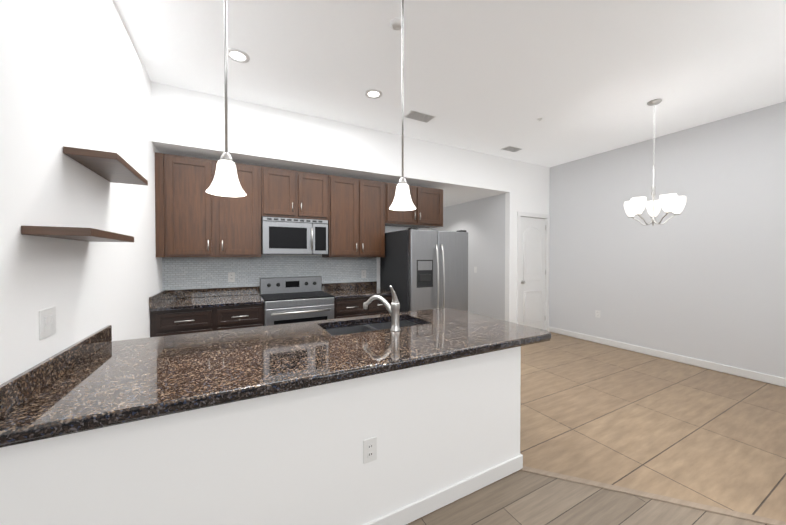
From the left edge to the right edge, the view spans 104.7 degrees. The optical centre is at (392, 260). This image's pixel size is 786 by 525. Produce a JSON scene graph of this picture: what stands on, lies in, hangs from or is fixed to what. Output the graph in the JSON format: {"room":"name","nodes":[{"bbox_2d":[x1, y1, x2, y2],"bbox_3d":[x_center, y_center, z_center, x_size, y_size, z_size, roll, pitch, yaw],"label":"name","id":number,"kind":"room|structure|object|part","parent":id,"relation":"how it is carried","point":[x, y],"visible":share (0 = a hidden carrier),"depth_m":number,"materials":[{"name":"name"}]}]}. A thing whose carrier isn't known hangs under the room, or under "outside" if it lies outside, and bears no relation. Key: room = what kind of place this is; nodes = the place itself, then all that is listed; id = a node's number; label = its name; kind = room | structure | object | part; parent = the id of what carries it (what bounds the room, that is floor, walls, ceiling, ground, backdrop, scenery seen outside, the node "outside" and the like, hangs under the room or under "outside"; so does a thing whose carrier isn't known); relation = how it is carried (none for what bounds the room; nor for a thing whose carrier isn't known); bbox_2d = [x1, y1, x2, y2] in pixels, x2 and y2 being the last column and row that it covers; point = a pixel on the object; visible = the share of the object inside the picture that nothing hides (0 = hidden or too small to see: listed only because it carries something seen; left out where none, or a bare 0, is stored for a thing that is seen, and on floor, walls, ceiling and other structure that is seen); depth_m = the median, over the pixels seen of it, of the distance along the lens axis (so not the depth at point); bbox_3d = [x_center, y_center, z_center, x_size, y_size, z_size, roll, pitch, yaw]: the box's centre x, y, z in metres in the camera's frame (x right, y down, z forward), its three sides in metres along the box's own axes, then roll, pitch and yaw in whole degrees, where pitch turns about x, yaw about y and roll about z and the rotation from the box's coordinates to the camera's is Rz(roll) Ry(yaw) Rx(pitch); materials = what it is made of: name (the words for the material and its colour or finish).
{"room":"kitchen","nodes":[
{"label":"kitchen","id":0,"kind":"room"},
{"bbox_2d":[0,0,520,524],"bbox_3d":[-2.241,-0.160,2.035,5.485,3.150,2.910,0,1,-28],"label":"wall","id":1,"kind":"structure","parent":0,"point":[294,457],"depth_m":1.39,"materials":[{"name":"white paint"}]},
{"bbox_2d":[39,306,55,339],"bbox_3d":[-1.443,0.259,1.271,0.011,0.118,0.122,0,1,-28],"label":"light switch","id":2,"kind":"object","parent":1,"relation":"attached to","point":[47,322],"visible":1,"depth_m":1.26,"materials":[{"name":"white plastic"}]},
{"bbox_2d":[21,226,133,241],"bbox_3d":[-1.426,-0.116,1.427,0.191,0.033,0.606,0,1,-28],"label":"shelf","id":3,"kind":"object","parent":1,"relation":"attached to","point":[84,234],"visible":1,"depth_m":1.20,"materials":[{"name":"brown wood"}]},
{"bbox_2d":[63,146,147,185],"bbox_3d":[-1.581,-0.514,1.714,0.191,0.033,0.620,0,1,-28],"label":"shelf","id":4,"kind":"object","parent":1,"relation":"attached to","point":[112,167],"visible":1,"depth_m":1.58,"materials":[{"name":"brown wood"}]},
{"bbox_2d":[155,152,260,256],"bbox_3d":[-2.047,-0.570,3.442,0.992,1.067,0.393,0,1,-28],"label":"upper cabinet","id":5,"kind":"object","parent":1,"relation":"attached to","point":[199,221],"depth_m":3.26,"materials":[{"name":"brown wood"}]},
{"bbox_3d":[-2.466,-0.567,3.249,0.070,1.067,0.339,0,1,-28],"label":"wall cabinet filler panel","id":6,"kind":"part","parent":5,"relation":"part of","materials":[{"name":"brown wood"}]},
{"bbox_2d":[162,256,376,289],"bbox_3d":[-1.415,0.170,4.013,2.638,0.468,0.004,0,1,-28],"label":"tile backsplash","id":7,"kind":"structure","parent":1,"relation":"attached to","point":[179,273],"depth_m":3.83,"materials":[{"name":"tile"}]},
{"bbox_2d":[228,272,234,281],"bbox_3d":[-1.974,0.203,3.708,0.075,0.118,0.008,0,1,-28],"label":"outlet","id":8,"kind":"object","parent":7,"relation":"attached to","point":[231,276],"visible":1,"depth_m":3.71,"materials":[{"name":"white plastic"}]},
{"bbox_2d":[361,270,365,277],"bbox_3d":[-0.435,0.203,4.528,0.075,0.118,0.008,0,1,-28],"label":"outlet","id":9,"kind":"object","parent":7,"relation":"attached to","point":[363,273],"visible":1,"depth_m":4.52,"materials":[{"name":"white plastic"}]},
{"bbox_2d":[261,166,328,219],"bbox_3d":[-1.253,-0.816,3.861,0.800,0.585,0.393,0,1,-28],"label":"upper cabinet","id":10,"kind":"object","parent":1,"relation":"attached to","point":[286,193],"visible":1,"depth_m":3.70,"materials":[{"name":"brown wood"}]},
{"bbox_2d":[261,217,327,254],"bbox_3d":[-1.250,-0.295,3.843,0.770,0.437,0.437,0,1,-28],"label":"over-the-range microwave","id":11,"kind":"object","parent":10,"relation":"attached to","point":[287,236],"visible":1,"depth_m":3.67,"materials":[{"name":"silver metal"}]},
{"bbox_2d":[322,175,384,256],"bbox_3d":[-0.539,-0.580,4.244,0.812,1.067,0.393,0,1,-28],"label":"upper cabinet","id":12,"kind":"object","parent":1,"relation":"attached to","point":[356,224],"visible":1,"depth_m":4.08,"materials":[{"name":"brown wood"}]},
{"bbox_2d":[363,436,376,463],"bbox_3d":[-0.115,0.956,1.529,0.075,0.118,0.008,0,1,-28],"label":"plate","id":13,"kind":"object","parent":1,"relation":"attached to","point":[369,449],"visible":1,"depth_m":1.52,"materials":[{"name":"white plastic"}]},
{"bbox_2d":[364,454,522,524],"bbox_3d":[-1.548,1.380,0.768,5.499,0.096,0.014,0,1,-28],"label":"baseboard","id":14,"kind":"structure","parent":1,"relation":"attached to","point":[412,512],"depth_m":1.76,"materials":[{"name":"white wood"}]},
{"bbox_2d":[151,81,509,206],"bbox_3d":[-0.932,-1.491,5.587,4.990,0.580,3.300,0,1,-28],"label":"soffit","id":15,"kind":"object","parent":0,"point":[187,122],"visible":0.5,"depth_m":3.71,"materials":[{"name":"white paint"}]},
{"bbox_2d":[261,226,430,288],"bbox_3d":[-1.678,0.085,5.477,3.750,2.570,2.830,0,1,-28],"label":"wall","id":16,"kind":"structure","parent":0,"point":[390,229],"depth_m":4.66,"materials":[{"name":"white paint"}]},
{"bbox_2d":[385,182,442,227],"bbox_3d":[0.274,-0.827,4.674,1.024,0.585,0.393,0,1,-28],"label":"upper cabinet","id":17,"kind":"object","parent":16,"relation":"attached to","point":[427,212],"visible":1,"depth_m":4.56,"materials":[{"name":"brown wood"}]},
{"bbox_2d":[114,0,785,166],"bbox_3d":[-0.032,-1.793,1.870,9.250,0.120,10.700,0,1,-28],"label":"ceiling","id":18,"kind":"structure","parent":0,"point":[583,78],"depth_m":2.67,"materials":[{"name":"white paint"}]},
{"bbox_2d":[206,0,245,196],"bbox_3d":[-0.800,-1.025,1.449,0.172,1.405,0.172,0,1,-28],"label":"pendant light","id":19,"kind":"object","parent":18,"relation":"hanging from","point":[225,182],"visible":1,"depth_m":1.44,"materials":[{"name":"white glass"}]},
{"bbox_2d":[227,48,249,62],"bbox_3d":[-1.321,-1.739,2.579,0.190,0.006,0.190,0,1,-28],"label":"recessed light","id":20,"kind":"object","parent":18,"relation":"in","point":[238,54],"visible":0.96,"depth_m":2.57,"materials":[{"name":"white plastic"}]},
{"bbox_2d":[365,89,382,98],"bbox_3d":[-0.204,-1.747,3.184,0.190,0.006,0.190,0,1,-28],"label":"recessed light","id":21,"kind":"object","parent":18,"relation":"in","point":[373,93],"visible":1,"depth_m":3.17,"materials":[{"name":"white plastic"}]},
{"bbox_2d":[390,18,401,29],"bbox_3d":[0.026,-1.722,2.219,0.100,0.030,0.100,0,1,-28],"label":"smoke detector","id":22,"kind":"object","parent":18,"relation":"attached to","point":[395,23],"visible":0.92,"depth_m":2.19,"materials":[{"name":"white plastic"}]},
{"bbox_2d":[389,0,415,210],"bbox_3d":[0.061,-1.031,1.907,0.172,1.405,0.172,0,1,-28],"label":"pendant light","id":23,"kind":"object","parent":18,"relation":"hanging from","point":[402,200],"visible":1,"depth_m":1.90,"materials":[{"name":"white glass"}]},
{"bbox_2d":[404,110,436,122],"bbox_3d":[0.328,-1.752,3.694,0.360,0.010,0.200,0,1,-28],"label":"ceiling vent","id":24,"kind":"object","parent":18,"relation":"in","point":[419,116],"visible":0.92,"depth_m":3.68,"materials":[{"name":"white metal"}]},
{"bbox_2d":[501,145,522,152],"bbox_3d":[1.888,-1.766,4.807,0.320,0.010,0.180,0,1,-28],"label":"ceiling vent","id":25,"kind":"object","parent":18,"relation":"in","point":[511,148],"visible":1,"depth_m":4.81,"materials":[{"name":"white metal"}]},
{"bbox_2d":[624,99,685,225],"bbox_3d":[2.873,-1.068,3.366,0.530,1.368,0.513,0,1,-28],"label":"chandelier","id":26,"kind":"object","parent":18,"relation":"hanging from","point":[668,203],"visible":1,"depth_m":3.30,"materials":[{"name":"white glass"}]},
{"bbox_2d":[431,193,504,320],"bbox_3d":[1.291,0.068,6.847,0.100,2.570,3.200,0,1,-28],"label":"wall","id":27,"kind":"structure","parent":0,"point":[481,222],"depth_m":5.85,"materials":[{"name":"white paint"}]},
{"bbox_2d":[505,159,549,322],"bbox_3d":[2.499,-0.206,5.617,1.080,3.150,0.100,0,1,-28],"label":"wall","id":28,"kind":"structure","parent":0,"point":[529,187],"depth_m":5.40,"materials":[{"name":"white paint"}]},
{"bbox_2d":[520,217,545,329],"bbox_3d":[2.602,0.283,5.620,0.726,2.155,0.097,0,1,-28],"label":"door","id":29,"kind":"structure","parent":28,"relation":"in","point":[532,273],"depth_m":5.63,"materials":[{"name":"white wood"}]},
{"bbox_2d":[517,211,549,331],"bbox_3d":[2.582,0.245,5.658,0.890,2.245,0.116,0,1,-28],"label":"door frame","id":30,"kind":"structure","parent":28,"relation":"attached to","point":[535,215],"depth_m":5.70,"materials":[{"name":"white wood"}]},
{"bbox_2d":[408,470,768,524],"bbox_3d":[1.296,1.447,-0.584,9.250,0.004,5.045,0,1,-28],"label":"floor","id":31,"kind":"structure","parent":0,"point":[520,497],"depth_m":1.73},
{"bbox_2d":[406,332,785,524],"bbox_3d":[-0.032,1.467,1.913,9.250,0.100,10.700,0,1,-28],"label":"floor","id":32,"kind":"structure","parent":0,"point":[603,413],"depth_m":2.59,"materials":[{"name":"beige tile"}]},
{"bbox_2d":[149,286,264,336],"bbox_3d":[-1.979,0.866,3.338,0.994,1.065,0.673,0,1,-28],"label":"base cabinet","id":33,"kind":"object","parent":32,"relation":"on","point":[181,311],"visible":0.52,"depth_m":3.14,"materials":[{"name":"brown wood"}]},
{"bbox_2d":[149,290,164,307],"bbox_3d":[-2.406,0.386,3.099,0.020,0.099,0.630,0,1,-28],"label":"left base cabinet side splash","id":34,"kind":"object","parent":33,"relation":"on","point":[155,299],"visible":1,"depth_m":3.01,"materials":[{"name":"stone"}]},
{"bbox_2d":[260,276,333,325],"bbox_3d":[-1.185,0.808,3.736,0.778,1.170,0.710,0,1,-28],"label":"range","id":35,"kind":"object","parent":32,"relation":"on","point":[287,300],"visible":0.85,"depth_m":3.58,"materials":[{"name":"silver metal"}]},
{"bbox_2d":[322,281,396,318],"bbox_3d":[-0.473,0.855,4.139,0.854,1.065,0.673,0,1,-28],"label":"base cabinet","id":36,"kind":"object","parent":32,"relation":"on","point":[350,298],"visible":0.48,"depth_m":3.92,"materials":[{"name":"brown wood"}]},
{"bbox_2d":[380,227,467,311],"bbox_3d":[0.445,0.483,4.340,0.935,1.805,0.960,0,1,-28],"label":"refrigerator","id":37,"kind":"object","parent":32,"relation":"on","point":[423,269],"visible":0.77,"depth_m":3.97,"materials":[{"name":"silver metal"}]},
{"bbox_3d":[-0.457,0.981,2.193,2.601,0.865,0.595,0,1,-28],"label":"cabinet","id":38,"kind":"object","parent":32,"relation":"on","visible":0,"materials":[{"name":"white paint"}]},
{"bbox_2d":[0,308,550,447],"bbox_3d":[-0.362,0.474,1.971,2.735,0.150,1.165,0,1,-28],"label":"countertop","id":39,"kind":"structure","parent":38,"relation":"on","point":[100,378],"depth_m":1.47,"materials":[{"name":"stone"}]},
{"bbox_2d":[324,320,418,335],"bbox_3d":[-0.141,0.645,2.382,0.838,0.201,0.438,0,1,-28],"label":"sink","id":40,"kind":"object","parent":39,"relation":"in","point":[358,328],"visible":0.25,"depth_m":2.53,"materials":[{"name":"silver metal"}]},
{"bbox_2d":[363,285,400,330],"bbox_3d":[-0.082,0.333,2.218,0.190,0.324,0.276,0,1,-28],"label":"faucet","id":41,"kind":"object","parent":39,"relation":"on","point":[393,309],"visible":1,"depth_m":2.14,"materials":[{"name":"silver metal"}]},
{"bbox_2d":[520,466,785,524],"bbox_3d":[1.533,1.411,1.822,1.420,0.008,0.048,0,1,20],"label":"trim","id":42,"kind":"structure","parent":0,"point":[750,517],"depth_m":1.80,"materials":[{"name":"brown wood"}]},
{"bbox_2d":[549,101,785,386],"bbox_3d":[3.102,-0.208,5.740,0.100,3.150,6.850,0,1,-28],"label":"wall","id":43,"kind":"structure","parent":0,"point":[702,276],"depth_m":4.07,"materials":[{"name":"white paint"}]},
{"bbox_2d":[595,310,599,317],"bbox_3d":[3.413,0.891,5.053,0.008,0.118,0.075,0,1,-28],"label":"outlet","id":44,"kind":"object","parent":43,"relation":"attached to","point":[597,313],"visible":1,"depth_m":5.05,"materials":[{"name":"white plastic"}]},
{"bbox_2d":[549,326,785,386],"bbox_3d":[3.789,1.333,4.347,0.014,0.096,3.390,0,1,-28],"label":"baseboard","id":45,"kind":"structure","parent":43,"relation":"attached to","point":[766,378],"depth_m":4.09,"materials":[{"name":"white wood"}]}
]}

